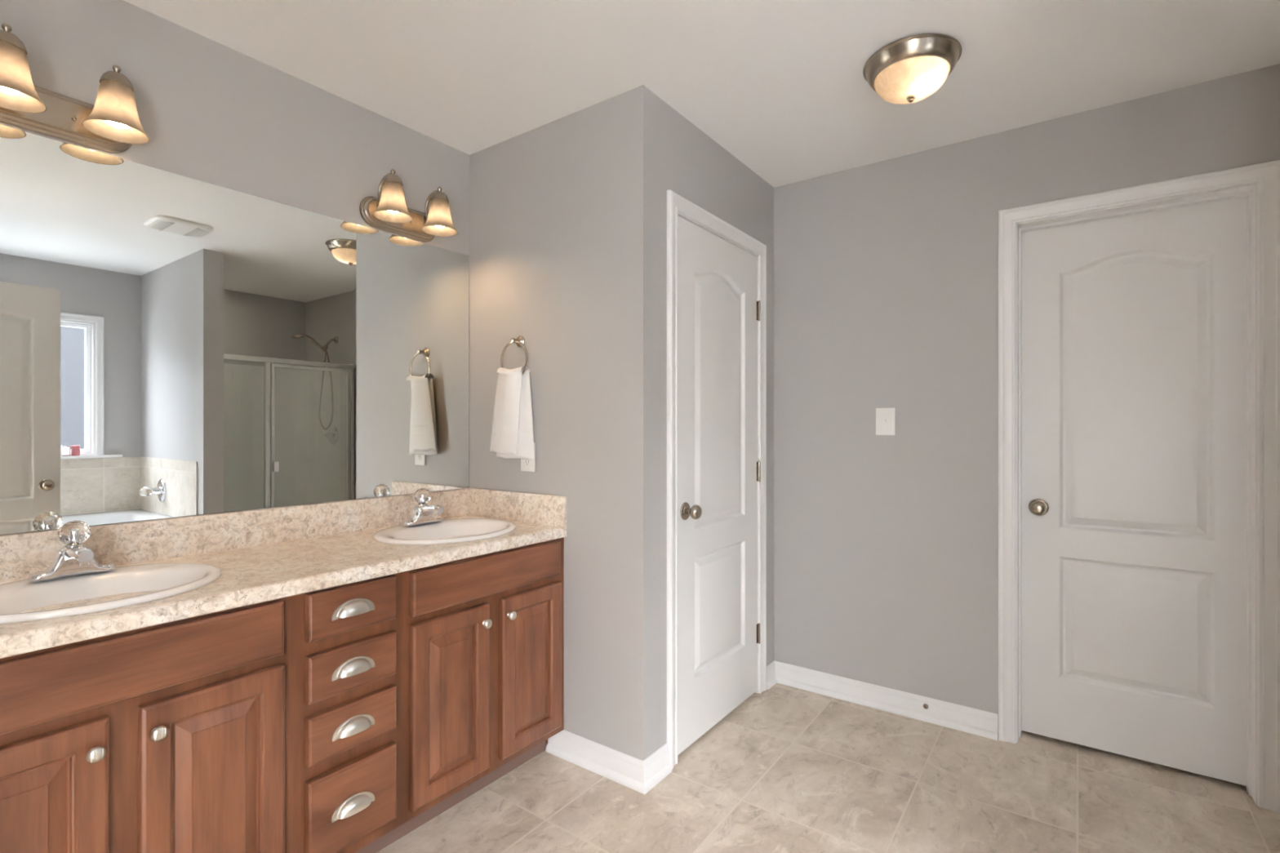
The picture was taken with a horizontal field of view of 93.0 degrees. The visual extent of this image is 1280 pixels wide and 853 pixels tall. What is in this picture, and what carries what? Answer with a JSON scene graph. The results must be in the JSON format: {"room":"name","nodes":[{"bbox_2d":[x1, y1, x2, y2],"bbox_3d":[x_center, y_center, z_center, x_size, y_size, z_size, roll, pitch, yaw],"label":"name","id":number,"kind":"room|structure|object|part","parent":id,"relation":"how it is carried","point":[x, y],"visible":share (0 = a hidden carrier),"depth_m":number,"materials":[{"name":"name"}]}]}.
{"room":"bathroom","nodes":[
{"label":"bathroom","id":0,"kind":"room"},
{"bbox_2d":[0,0,469,535],"bbox_3d":[-0.996,0.035,2.401,0.120,2.440,5.170,0,0,36],"label":"wall","id":1,"kind":"structure","parent":0,"point":[209,111],"depth_m":1.90,"materials":[{"name":"grey paint"}]},
{"bbox_2d":[0,23,149,153],"bbox_3d":[-1.444,-0.846,1.519,0.184,0.193,0.335,0,0,36],"label":"vanity light","id":2,"kind":"object","parent":1,"relation":"attached to","point":[112,125],"visible":1,"depth_m":1.55,"materials":[{"name":"white glass"}]},
{"bbox_3d":[-1.483,-0.812,1.423,0.051,0.060,0.051,0,0,36],"label":"bulb","id":3,"kind":"part","parent":2,"relation":"part of","materials":[{"name":"white glass"}]},
{"bbox_3d":[-1.483,-0.830,1.423,0.134,0.123,0.134,0,0,36],"label":"lamp shade","id":4,"kind":"part","parent":2,"relation":"part of","materials":[{"name":"white glass"}]},
{"bbox_3d":[-1.508,-0.807,1.564,0.028,0.115,0.326,0,0,36],"label":"plate","id":5,"kind":"part","parent":2,"relation":"part of","materials":[{"name":"silver metal"}]},
{"bbox_3d":[-1.365,-0.830,1.585,0.134,0.123,0.134,0,0,36],"label":"lamp shade","id":6,"kind":"part","parent":2,"relation":"part of","materials":[{"name":"white glass"}]},
{"bbox_3d":[-1.365,-0.812,1.585,0.051,0.060,0.051,0,0,36],"label":"bulb","id":7,"kind":"part","parent":2,"relation":"part of","materials":[{"name":"white glass"}]},
{"bbox_2d":[0,124,468,534],"bbox_3d":[-1.231,-0.239,1.967,0.005,1.008,1.660,0,0,36],"label":"mirror","id":8,"kind":"object","parent":1,"relation":"attached to","point":[172,344],"visible":1,"depth_m":1.84,"materials":[{"name":"silver mirror"}]},
{"bbox_2d":[0,488,468,582],"bbox_3d":[-1.236,0.334,1.948,0.020,0.133,1.674,0,0,36],"label":"backsplash","id":9,"kind":"structure","parent":1,"relation":"attached to","point":[22,555],"depth_m":1.85,"materials":[{"name":"stone"}]},
{"bbox_2d":[359,168,457,242],"bbox_3d":[-0.866,-0.846,2.321,0.184,0.193,0.335,0,0,36],"label":"vanity light","id":10,"kind":"object","parent":1,"relation":"attached to","point":[388,211],"visible":1,"depth_m":2.32,"materials":[{"name":"white glass"}]},
{"bbox_3d":[-0.942,-0.858,2.252,0.095,0.153,0.028,0,0,36],"label":"arm","id":11,"kind":"part","parent":10,"relation":"part of","materials":[{"name":"silver metal"}]},
{"bbox_3d":[-0.904,-0.830,2.225,0.134,0.123,0.134,0,0,36],"label":"lamp shade","id":12,"kind":"part","parent":10,"relation":"part of","materials":[{"name":"white glass"}]},
{"bbox_3d":[-0.904,-0.812,2.225,0.051,0.060,0.051,0,0,36],"label":"bulb","id":13,"kind":"part","parent":10,"relation":"part of","materials":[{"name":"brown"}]},
{"bbox_3d":[-0.929,-0.807,2.366,0.028,0.115,0.326,0,0,36],"label":"plate","id":14,"kind":"part","parent":10,"relation":"part of","materials":[{"name":"silver metal"}]},
{"bbox_3d":[-0.824,-0.858,2.414,0.095,0.153,0.028,0,0,36],"label":"arm","id":15,"kind":"part","parent":10,"relation":"part of","materials":[{"name":"silver metal"}]},
{"bbox_3d":[-0.787,-0.830,2.388,0.134,0.123,0.134,0,0,36],"label":"lamp shade","id":16,"kind":"part","parent":10,"relation":"part of","materials":[{"name":"white glass"}]},
{"bbox_2d":[469,84,662,760],"bbox_3d":[-0.331,0.035,2.426,0.930,2.440,0.120,0,0,36],"label":"wall","id":17,"kind":"structure","parent":0,"point":[566,212],"depth_m":2.24,"materials":[{"name":"grey paint"}]},
{"bbox_2d":[500,335,528,374],"bbox_3d":[-0.497,-0.280,2.443,0.155,0.179,0.046,0,0,36],"label":"towel ring","id":18,"kind":"object","parent":17,"relation":"attached to","point":[520,340],"visible":0.84,"depth_m":2.44,"materials":[{"name":"silver metal"}]},
{"bbox_2d":[489,365,534,460],"bbox_3d":[-0.518,-0.055,2.442,0.237,0.374,0.060,0,0,36],"label":"towel","id":19,"kind":"object","parent":18,"relation":"hanging from","point":[512,433],"visible":1,"depth_m":2.41,"materials":[{"name":"white fabric"}]},
{"bbox_3d":[-0.497,-0.345,2.443,0.048,0.048,0.046,0,0,36],"label":"post","id":20,"kind":"part","parent":18,"relation":"part of","materials":[{"name":"silver metal"}]},
{"bbox_2d":[520,442,535,471],"bbox_3d":[-0.449,0.121,2.432,0.080,0.117,0.008,0,0,36],"label":"wall outlet","id":21,"kind":"object","parent":17,"relation":"attached to","point":[526,465],"visible":0.6,"depth_m":2.42,"materials":[{"name":"white plastic"}]},
{"bbox_2d":[524,458,530,466],"bbox_3d":[-0.450,0.121,2.430,0.033,0.067,0.003,0,0,36],"label":"receptacle","id":22,"kind":"object","parent":21,"relation":"attached to","point":[526,462],"depth_m":2.43,"materials":[{"name":"grey plastic"}]},
{"bbox_2d":[546,729,672,794],"bbox_3d":[-0.123,1.206,2.279,0.469,0.097,0.173,0,0,36],"label":"baseboard","id":23,"kind":"structure","parent":17,"relation":"attached to","point":[637,775],"depth_m":2.19,"materials":[{"name":"white paint"}]},
{"bbox_2d":[123,0,1279,187],"bbox_3d":[0.604,-1.235,1.247,4.066,0.100,5.170,0,0,36],"label":"ceiling","id":24,"kind":"structure","parent":0,"point":[780,86],"depth_m":1.95,"materials":[{"name":"white paint"}]},
{"bbox_2d":[862,33,961,104],"bbox_3d":[0.879,-1.119,1.970,0.293,0.132,0.293,0,0,36],"label":"ceiling light","id":25,"kind":"object","parent":24,"relation":"attached to","point":[910,69],"visible":1,"depth_m":1.89,"materials":[{"name":"white glass"}]},
{"bbox_3d":[0.879,-1.104,1.970,0.223,0.070,0.223,0,0,36],"label":"lamp shade","id":26,"kind":"part","parent":25,"relation":"part of","materials":[{"name":"white glass"}]},
{"bbox_2d":[662,100,773,746],"bbox_3d":[0.324,0.035,2.642,0.120,2.440,0.996,0,0,36],"label":"wall","id":27,"kind":"structure","parent":0,"point":[695,167],"depth_m":2.53,"materials":[{"name":"grey paint"}]},
{"bbox_2d":[666,189,766,768],"bbox_3d":[0.304,0.194,2.599,0.138,2.121,0.844,0,0,36],"label":"door frame","id":28,"kind":"structure","parent":27,"relation":"attached to","point":[677,205],"depth_m":2.26,"materials":[{"name":"white paint"}]},
{"bbox_2d":[677,215,759,755],"bbox_3d":[0.360,0.221,2.564,0.101,2.033,0.716,0,0,36],"label":"door","id":29,"kind":"structure","parent":27,"relation":"in","point":[718,305],"depth_m":2.52,"materials":[{"name":"white paint"}]},
{"bbox_3d":[0.202,0.323,2.308,0.058,0.056,0.056,0,0,36],"label":"knob","id":30,"kind":"part","parent":29,"relation":"part of","materials":[{"name":"silver metal"}]},
{"bbox_2d":[376,682,1279,852],"bbox_3d":[0.604,1.305,1.247,4.066,0.100,5.170,0,0,36],"label":"floor","id":31,"kind":"structure","parent":0,"point":[788,769],"depth_m":2.04,"materials":[{"name":"beige tile"}]},
{"bbox_2d":[0,537,564,852],"bbox_3d":[-0.988,0.837,1.790,0.606,0.835,1.678,0,0,36],"label":"vanity cabinet","id":32,"kind":"object","parent":31,"relation":"on","point":[350,717],"visible":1,"depth_m":1.52,"materials":[{"name":"brown wood"}]},
{"bbox_3d":[-1.153,0.855,1.108,0.022,0.544,0.284,0,0,36],"label":"door","id":33,"kind":"part","parent":32,"relation":"part of","materials":[{"name":"brown wood"}]},
{"bbox_3d":[-1.065,0.640,1.189,0.027,0.030,0.030,0,0,36],"label":"knob","id":34,"kind":"part","parent":32,"relation":"part of","materials":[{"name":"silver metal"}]},
{"bbox_3d":[-1.006,0.640,1.270,0.027,0.030,0.030,0,0,36],"label":"knob","id":35,"kind":"part","parent":32,"relation":"part of","materials":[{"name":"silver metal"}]},
{"bbox_3d":[-0.958,0.855,1.379,0.022,0.544,0.283,0,0,36],"label":"door","id":36,"kind":"part","parent":32,"relation":"part of","materials":[{"name":"brown wood"}]},
{"bbox_2d":[0,487,566,658],"bbox_3d":[-1.005,0.342,1.794,0.574,0.154,1.694,0,0,36],"label":"countertop","id":37,"kind":"structure","parent":32,"relation":"on","point":[264,554],"depth_m":1.75,"materials":[{"name":"stone"}]},
{"bbox_2d":[28,520,115,582],"bbox_3d":[-1.364,0.299,1.475,0.142,0.134,0.156,0,0,36],"label":"faucet","id":38,"kind":"object","parent":37,"relation":"on","point":[74,558],"visible":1,"depth_m":1.47,"materials":[{"name":"silver metal"}]},
{"bbox_3d":[-1.396,0.261,1.500,0.060,0.060,0.060,0,0,36],"label":"ball handle","id":39,"kind":"part","parent":38,"relation":"part of","materials":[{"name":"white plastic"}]},
{"bbox_3d":[-1.347,0.316,1.462,0.100,0.052,0.043,0,0,36],"label":"spout","id":40,"kind":"part","parent":38,"relation":"part of","materials":[{"name":"silver metal"}]},
{"bbox_2d":[0,562,221,623],"bbox_3d":[-1.271,0.446,1.400,0.442,0.162,0.512,0,0,36],"label":"sink","id":41,"kind":"object","parent":37,"relation":"in","point":[16,597],"visible":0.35,"depth_m":1.46,"materials":[{"name":"white ceramic"}]},
{"bbox_2d":[400,488,443,526],"bbox_3d":[-0.789,0.299,2.271,0.142,0.134,0.156,0,0,36],"label":"faucet","id":42,"kind":"object","parent":37,"relation":"on","point":[423,513],"visible":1,"depth_m":2.27,"materials":[{"name":"silver metal"}]},
{"bbox_3d":[-0.822,0.261,2.297,0.060,0.060,0.060,0,0,36],"label":"ball handle","id":43,"kind":"part","parent":42,"relation":"part of","materials":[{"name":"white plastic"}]},
{"bbox_3d":[-0.772,0.316,2.259,0.100,0.052,0.043,0,0,36],"label":"spout","id":44,"kind":"part","parent":42,"relation":"part of","materials":[{"name":"silver metal"}]},
{"bbox_2d":[373,518,515,544],"bbox_3d":[-0.695,0.446,2.198,0.442,0.162,0.512,0,0,36],"label":"sink","id":45,"kind":"object","parent":37,"relation":"in","point":[483,528],"visible":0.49,"depth_m":2.26,"materials":[{"name":"white ceramic"}]},
{"bbox_3d":[-0.771,1.010,1.638,0.022,0.216,0.246,0,0,36],"label":"drawer","id":46,"kind":"part","parent":32,"relation":"part of","materials":[{"name":"brown wood"}]},
{"bbox_3d":[-0.771,0.799,1.638,0.022,0.123,0.246,0,0,36],"label":"drawer","id":47,"kind":"part","parent":32,"relation":"part of","materials":[{"name":"brown wood"}]},
{"bbox_3d":[-0.771,0.642,1.638,0.022,0.121,0.246,0,0,36],"label":"drawer","id":48,"kind":"part","parent":32,"relation":"part of","materials":[{"name":"brown wood"}]},
{"bbox_3d":[-0.771,0.485,1.638,0.022,0.121,0.246,0,0,36],"label":"drawer","id":49,"kind":"part","parent":32,"relation":"part of","materials":[{"name":"brown wood"}]},
{"bbox_3d":[-0.757,1.006,1.619,0.023,0.043,0.118,0,0,36],"label":"cup pull","id":50,"kind":"part","parent":32,"relation":"part of","materials":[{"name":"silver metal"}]},
{"bbox_3d":[-0.757,0.796,1.619,0.023,0.043,0.118,0,0,36],"label":"cup pull","id":51,"kind":"part","parent":32,"relation":"part of","materials":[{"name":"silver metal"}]},
{"bbox_3d":[-0.757,0.639,1.619,0.023,0.043,0.118,0,0,36],"label":"cup pull","id":52,"kind":"part","parent":32,"relation":"part of","materials":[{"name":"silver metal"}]},
{"bbox_3d":[-0.757,0.482,1.619,0.023,0.043,0.118,0,0,36],"label":"cup pull","id":53,"kind":"part","parent":32,"relation":"part of","materials":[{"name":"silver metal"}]},
{"bbox_3d":[-0.586,0.855,1.895,0.022,0.544,0.285,0,0,36],"label":"door","id":54,"kind":"part","parent":32,"relation":"part of","materials":[{"name":"brown wood"}]},
{"bbox_3d":[-0.497,0.640,1.976,0.027,0.030,0.030,0,0,36],"label":"knob","id":55,"kind":"part","parent":32,"relation":"part of","materials":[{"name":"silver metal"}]},
{"bbox_3d":[-0.434,0.640,2.063,0.027,0.030,0.030,0,0,36],"label":"knob","id":56,"kind":"part","parent":32,"relation":"part of","materials":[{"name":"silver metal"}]},
{"bbox_3d":[-0.385,0.855,2.173,0.022,0.544,0.286,0,0,36],"label":"door","id":57,"kind":"part","parent":32,"relation":"part of","materials":[{"name":"brown wood"}]},
{"bbox_2d":[773,63,1279,714],"bbox_3d":[1.496,0.035,2.484,3.826,2.440,0.120,0,0,36],"label":"wall","id":58,"kind":"structure","parent":0,"point":[886,273],"depth_m":2.64,"materials":[{"name":"grey paint"}]},
{"bbox_2d":[766,660,998,740],"bbox_3d":[1.018,1.206,2.680,0.960,0.097,0.122,0,0,36],"label":"baseboard","id":59,"kind":"structure","parent":58,"relation":"attached to","point":[980,722],"depth_m":2.69,"materials":[{"name":"white paint"}]},
{"bbox_2d":[923,703,928,709],"bbox_3d":[1.218,1.193,2.591,0.022,0.022,0.007,0,0,36],"label":"door stop","id":60,"kind":"object","parent":59,"relation":"attached to","point":[925,705],"visible":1,"depth_m":2.59,"materials":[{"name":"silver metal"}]},
{"bbox_2d":[875,408,895,435],"bbox_3d":[1.087,-0.024,2.695,0.082,0.121,0.016,0,0,36],"label":"light switch","id":61,"kind":"object","parent":58,"relation":"attached to","point":[885,417],"visible":1,"depth_m":2.69,"materials":[{"name":"white plastic"}]},
{"bbox_2d":[1021,196,1246,786],"bbox_3d":[1.812,0.220,2.271,0.666,2.035,0.096,0,0,36],"label":"door","id":62,"kind":"structure","parent":58,"relation":"in","point":[1134,326],"depth_m":2.27,"materials":[{"name":"white paint"}]},
{"bbox_3d":[1.582,0.323,2.414,0.056,0.056,0.058,0,0,36],"label":"knob","id":63,"kind":"part","parent":62,"relation":"part of","materials":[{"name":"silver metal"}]},
{"bbox_2d":[998,160,1279,813],"bbox_3d":[1.800,0.194,2.254,0.802,2.121,0.138,0,0,36],"label":"door frame","id":64,"kind":"structure","parent":58,"relation":"attached to","point":[1260,183],"depth_m":2.06,"materials":[{"name":"white paint"}]}
]}

